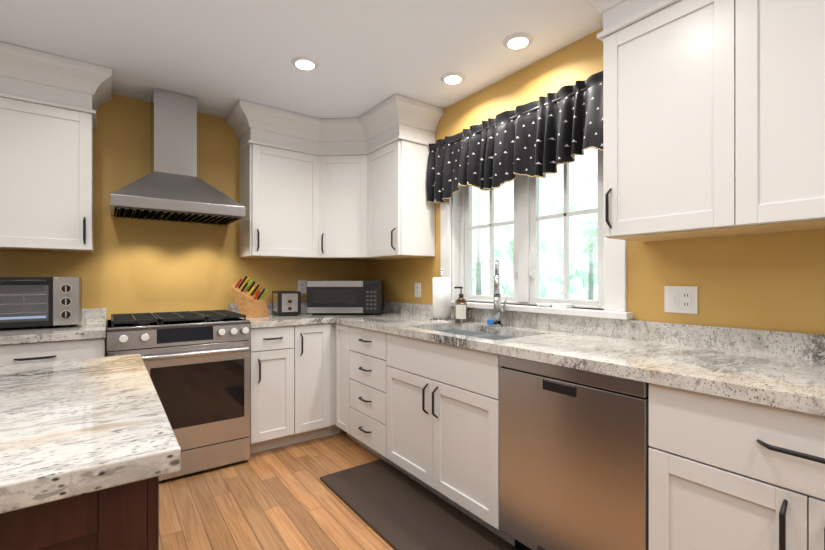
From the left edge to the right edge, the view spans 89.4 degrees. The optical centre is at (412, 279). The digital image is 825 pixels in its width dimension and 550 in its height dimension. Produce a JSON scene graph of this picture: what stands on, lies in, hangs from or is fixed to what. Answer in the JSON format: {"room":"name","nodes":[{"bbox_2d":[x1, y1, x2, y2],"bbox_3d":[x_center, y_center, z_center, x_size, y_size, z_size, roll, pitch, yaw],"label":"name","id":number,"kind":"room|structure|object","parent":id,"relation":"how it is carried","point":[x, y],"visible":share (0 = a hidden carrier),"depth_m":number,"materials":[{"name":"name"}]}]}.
{"room":"kitchen","nodes":[
{"label":"kitchen","id":0,"kind":"room"},
{"bbox_2d":[0,94,363,356],"bbox_3d":[-1.937,-0.033,2.996,3.570,2.450,0.160,0,0,-36],"label":"wall","id":1,"kind":"structure","parent":0,"point":[135,265],"depth_m":2.97,"materials":[{"name":"paint"}]},
{"bbox_2d":[0,42,111,252],"bbox_3d":[-2.562,-0.715,2.176,1.614,1.081,0.425,0,0,-36],"label":"upper cabinet","id":2,"kind":"object","parent":1,"relation":"attached to","point":[46,178],"visible":1,"depth_m":2.38,"materials":[{"name":"white paint"}]},
{"bbox_2d":[110,87,244,224],"bbox_3d":[-1.593,-0.838,2.836,0.749,0.836,0.497,0,0,-36],"label":"range hood","id":3,"kind":"object","parent":1,"relation":"attached to","point":[171,186],"visible":0.98,"depth_m":2.76,"materials":[{"name":"silver metal"}]},
{"bbox_2d":[238,102,329,259],"bbox_3d":[-1.024,-0.717,3.333,0.572,1.076,0.362,0,0,-36],"label":"upper cabinet","id":4,"kind":"object","parent":1,"relation":"attached to","point":[278,188],"depth_m":3.18,"materials":[{"name":"white paint"}]},
{"bbox_2d":[298,280,305,293],"bbox_3d":[-0.954,0.062,3.606,0.075,0.115,0.008,0,0,-36],"label":"electrical outlet","id":5,"kind":"object","parent":1,"relation":"attached to","point":[302,286],"visible":0.96,"depth_m":3.60,"materials":[{"name":"white plastic"}]},
{"bbox_2d":[0,0,602,118],"bbox_3d":[-0.247,-1.298,0.664,3.920,0.080,5.920,0,0,-36],"label":"ceiling","id":6,"kind":"structure","parent":0,"point":[219,58],"depth_m":2.22,"materials":[{"name":"white paint"}]},
{"bbox_2d":[291,56,318,69],"bbox_3d":[-0.624,-1.252,2.420,0.160,0.012,0.160,0,0,-36],"label":"recessed light","id":7,"kind":"object","parent":6,"relation":"in","point":[304,62],"visible":1,"depth_m":2.40,"materials":[{"name":"white paint"}]},
{"bbox_2d":[440,72,465,83],"bbox_3d":[0.252,-1.252,2.600,0.160,0.012,0.160,0,0,-36],"label":"recessed light","id":8,"kind":"object","parent":6,"relation":"in","point":[452,77],"visible":1,"depth_m":2.58,"materials":[{"name":"white paint"}]},
{"bbox_2d":[503,32,533,49],"bbox_3d":[0.556,-1.252,2.197,0.160,0.012,0.160,0,0,-36],"label":"recessed light","id":9,"kind":"object","parent":6,"relation":"in","point":[518,40],"visible":1,"depth_m":2.18,"materials":[{"name":"white paint"}]},
{"bbox_2d":[159,432,514,549],"bbox_3d":[-0.247,1.222,0.664,3.920,0.060,5.920,0,0,-36],"label":"floor","id":10,"kind":"structure","parent":0,"point":[284,498],"depth_m":2.20,"materials":[{"name":"brown wood"}]},
{"bbox_2d":[0,338,105,365],"bbox_3d":[-2.131,0.755,2.364,0.632,0.874,0.627,0,0,-36],"label":"base cabinet","id":11,"kind":"object","parent":10,"relation":"on","point":[27,353],"visible":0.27,"depth_m":2.16,"materials":[{"name":"white paint"}]},
{"bbox_2d":[0,308,105,344],"bbox_3d":[-2.512,0.253,2.076,1.590,0.129,0.645,0,0,-36],"label":"countertop","id":12,"kind":"structure","parent":11,"relation":"on","point":[91,324],"depth_m":2.26,"materials":[{"name":"stone"}]},
{"bbox_2d":[0,277,81,327],"bbox_3d":[-2.259,0.130,2.386,0.560,0.292,0.348,0,0,-36],"label":"toaster oven","id":13,"kind":"object","parent":12,"relation":"on","point":[36,301],"visible":1,"depth_m":2.34,"materials":[{"name":"silver metal"}]},
{"bbox_2d":[0,476,158,549],"bbox_3d":[-1.397,0.754,0.612,1.673,0.875,1.011,0,0,-36],"label":"kitchen island","id":14,"kind":"object","parent":10,"relation":"on","point":[124,517],"visible":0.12,"depth_m":0.65,"materials":[{"name":"brown wood"}]},
{"bbox_2d":[0,354,180,513],"bbox_3d":[-1.390,0.297,0.627,1.702,0.040,1.085,0,0,-36],"label":"island countertop","id":15,"kind":"structure","parent":14,"relation":"on","point":[71,428],"depth_m":0.77,"materials":[{"name":"stone"}]},
{"bbox_2d":[107,310,250,480],"bbox_3d":[-1.530,0.701,2.729,0.756,0.942,0.738,0,0,-36],"label":"range","id":16,"kind":"object","parent":10,"relation":"on","point":[197,364],"visible":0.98,"depth_m":2.55,"materials":[{"name":"silver metal"}]},
{"bbox_2d":[250,323,344,453],"bbox_3d":[-0.743,0.755,3.350,1.236,0.874,0.664,0,0,-36],"label":"base cabinet","id":17,"kind":"object","parent":10,"relation":"on","point":[292,384],"visible":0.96,"depth_m":2.92,"materials":[{"name":"white paint"}]},
{"bbox_2d":[228,301,327,327],"bbox_3d":[-1.019,0.253,3.162,0.570,0.129,0.645,0,0,-36],"label":"countertop","id":18,"kind":"structure","parent":17,"relation":"on","point":[273,320],"depth_m":2.99,"materials":[{"name":"stone"}]},
{"bbox_2d":[230,276,268,316],"bbox_3d":[-1.231,0.123,3.160,0.263,0.306,0.120,0,0,14],"label":"knife block","id":19,"kind":"object","parent":18,"relation":"on","point":[249,302],"visible":1,"depth_m":3.12,"materials":[{"name":"brown wood"}]},
{"bbox_2d":[272,291,300,315],"bbox_3d":[-1.003,0.183,3.317,0.174,0.187,0.300,0,0,-28],"label":"toaster","id":20,"kind":"object","parent":18,"relation":"on","point":[286,302],"visible":1,"depth_m":3.21,"materials":[{"name":"black"}]},
{"bbox_2d":[336,323,343,429],"bbox_3d":[-0.263,0.755,3.208,0.627,0.873,0.242,0,0,-36],"label":"base cabinet","id":21,"kind":"object","parent":10,"relation":"on","point":[339,327],"depth_m":3.05,"materials":[{"name":"white paint"}]},
{"bbox_2d":[344,325,471,464],"bbox_3d":[-0.046,0.755,2.909,0.627,0.873,0.592,0,0,-36],"label":"base cabinet","id":22,"kind":"object","parent":10,"relation":"on","point":[371,357],"depth_m":2.64,"materials":[{"name":"white paint"}]},
{"bbox_2d":[328,301,824,415],"bbox_3d":[0.585,0.253,2.009,0.668,0.129,4.397,0,0,-36],"label":"countertop","id":23,"kind":"structure","parent":22,"relation":"on","point":[782,369],"depth_m":1.60,"materials":[{"name":"stone"}]},
{"bbox_2d":[307,280,383,314],"bbox_3d":[-0.535,0.140,3.438,0.575,0.271,0.394,0,0,0],"label":"microwave","id":24,"kind":"object","parent":23,"relation":"on","point":[345,296],"visible":1,"depth_m":3.24,"materials":[{"name":"black"}]},
{"bbox_2d":[430,269,452,321],"bbox_3d":[0.198,0.100,2.824,0.156,0.352,0.156,0,0,-36],"label":"paper towel","id":25,"kind":"object","parent":23,"relation":"on","point":[441,298],"visible":1,"depth_m":2.77,"materials":[{"name":"white paper"}]},
{"bbox_2d":[454,287,466,322],"bbox_3d":[0.312,0.160,2.708,0.092,0.232,0.081,0,0,-36],"label":"soap bottle","id":26,"kind":"object","parent":23,"relation":"on","point":[460,309],"visible":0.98,"depth_m":2.68,"materials":[{"name":"orange glass"}]},
{"bbox_2d":[487,319,493,323],"bbox_3d":[0.503,0.262,2.600,0.040,0.028,0.070,0,0,-36],"label":"sponge","id":27,"kind":"object","parent":23,"relation":"on","point":[490,321],"visible":0.52,"depth_m":2.60,"materials":[{"name":"blue"}]},
{"bbox_2d":[492,259,506,325],"bbox_3d":[0.499,0.077,2.462,0.133,0.397,0.123,0,0,-36],"label":"faucet","id":28,"kind":"object","parent":23,"relation":"on","point":[498,310],"visible":1,"depth_m":2.46,"materials":[{"name":"silver metal"}]},
{"bbox_2d":[320,459,518,549],"bbox_3d":[0.084,1.184,1.980,0.433,0.015,1.580,0,0,-36],"label":"mat","id":29,"kind":"object","parent":10,"relation":"on","point":[394,508],"visible":0.96,"depth_m":2.11,"materials":[{"name":"brown rubber"}]},
{"bbox_2d":[392,359,514,545],"bbox_3d":[0.359,0.872,2.353,0.627,0.640,0.908,0,0,-36],"label":"base cabinet","id":30,"kind":"object","parent":10,"relation":"on","point":[425,413],"depth_m":2.05,"materials":[{"name":"white paint"}]},
{"bbox_2d":[499,354,649,549],"bbox_3d":[0.802,0.756,1.734,0.624,0.871,0.606,0,0,-36],"label":"dishwasher","id":31,"kind":"object","parent":10,"relation":"on","point":[574,446],"visible":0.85,"depth_m":1.52,"materials":[{"name":"silver metal"}]},
{"bbox_2d":[649,383,824,549],"bbox_3d":[1.224,0.755,1.164,0.627,0.874,0.805,0,0,-36],"label":"base cabinet","id":32,"kind":"object","parent":10,"relation":"on","point":[725,473],"visible":0.96,"depth_m":1.12,"materials":[{"name":"white paint"}]},
{"bbox_2d":[364,0,824,334],"bbox_3d":[1.274,-0.033,1.770,0.160,2.450,5.920,0,0,-36],"label":"wall","id":33,"kind":"structure","parent":0,"point":[774,282],"depth_m":1.78,"materials":[{"name":"paint"}]},
{"bbox_2d":[318,146,361,253],"bbox_3d":[-0.554,-0.615,3.345,0.314,0.759,0.272,0,0,-36],"label":"upper cabinet","id":34,"kind":"object","parent":33,"relation":"attached to","point":[339,177],"depth_m":3.34,"materials":[{"name":"white paint"}]},
{"bbox_2d":[358,98,437,260],"bbox_3d":[-0.130,-0.717,3.246,0.367,1.076,0.492,0,0,-36],"label":"upper cabinet","id":35,"kind":"object","parent":33,"relation":"attached to","point":[364,198],"depth_m":3.07,"materials":[{"name":"white paint"}]},
{"bbox_2d":[415,283,420,296],"bbox_3d":[0.041,0.082,3.321,0.008,0.115,0.075,0,0,-36],"label":"electrical outlet","id":36,"kind":"object","parent":33,"relation":"attached to","point":[417,289],"visible":1,"depth_m":3.31,"materials":[{"name":"white plastic"}]},
{"bbox_2d":[440,149,633,319],"bbox_3d":[0.647,-0.414,2.550,0.195,1.197,1.420,0,0,-36],"label":"window","id":37,"kind":"structure","parent":33,"relation":"in","point":[457,227],"depth_m":2.53,"materials":[{"name":"white paint"}]},
{"bbox_2d":[427,71,602,202],"bbox_3d":[0.546,-0.778,2.512,0.096,0.450,1.420,0,0,-36],"label":"valance","id":38,"kind":"object","parent":37,"relation":"attached to","point":[542,136],"visible":0.98,"depth_m":2.40,"materials":[{"name":"fabric"}]},
{"bbox_2d":[536,303,548,306],"bbox_3d":[0.742,0.143,2.348,0.092,0.017,0.092,0,0,45],"label":"dish","id":39,"kind":"object","parent":37,"relation":"on","point":[538,304],"depth_m":2.32,"materials":[{"name":"white ceramic"}]},
{"bbox_2d":[549,303,573,307],"bbox_3d":[0.814,0.141,2.258,0.070,0.021,0.090,0,0,-36],"label":"dish","id":40,"kind":"object","parent":37,"relation":"on","point":[559,305],"depth_m":2.23,"materials":[{"name":"white ceramic"}]},
{"bbox_2d":[664,286,697,313],"bbox_3d":[1.151,0.085,1.792,0.010,0.115,0.128,0,0,-36],"label":"electrical outlet","id":41,"kind":"object","parent":33,"relation":"attached to","point":[680,299],"visible":1,"depth_m":1.79,"materials":[{"name":"white plastic"}]},
{"bbox_2d":[582,0,824,241],"bbox_3d":[1.387,-0.715,1.112,0.425,1.081,1.902,0,0,-36],"label":"upper cabinet","id":42,"kind":"object","parent":33,"relation":"attached to","point":[713,118],"visible":1,"depth_m":1.43,"materials":[{"name":"white paint"}]},
{"label":"outside","id":43,"kind":"structure","parent":0,"visible":0},
{"bbox_2d":[472,148,597,299],"bbox_3d":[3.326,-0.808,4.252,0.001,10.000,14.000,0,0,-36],"label":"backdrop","id":44,"kind":"structure","parent":43,"point":[576,230],"depth_m":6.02,"materials":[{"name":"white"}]}
]}

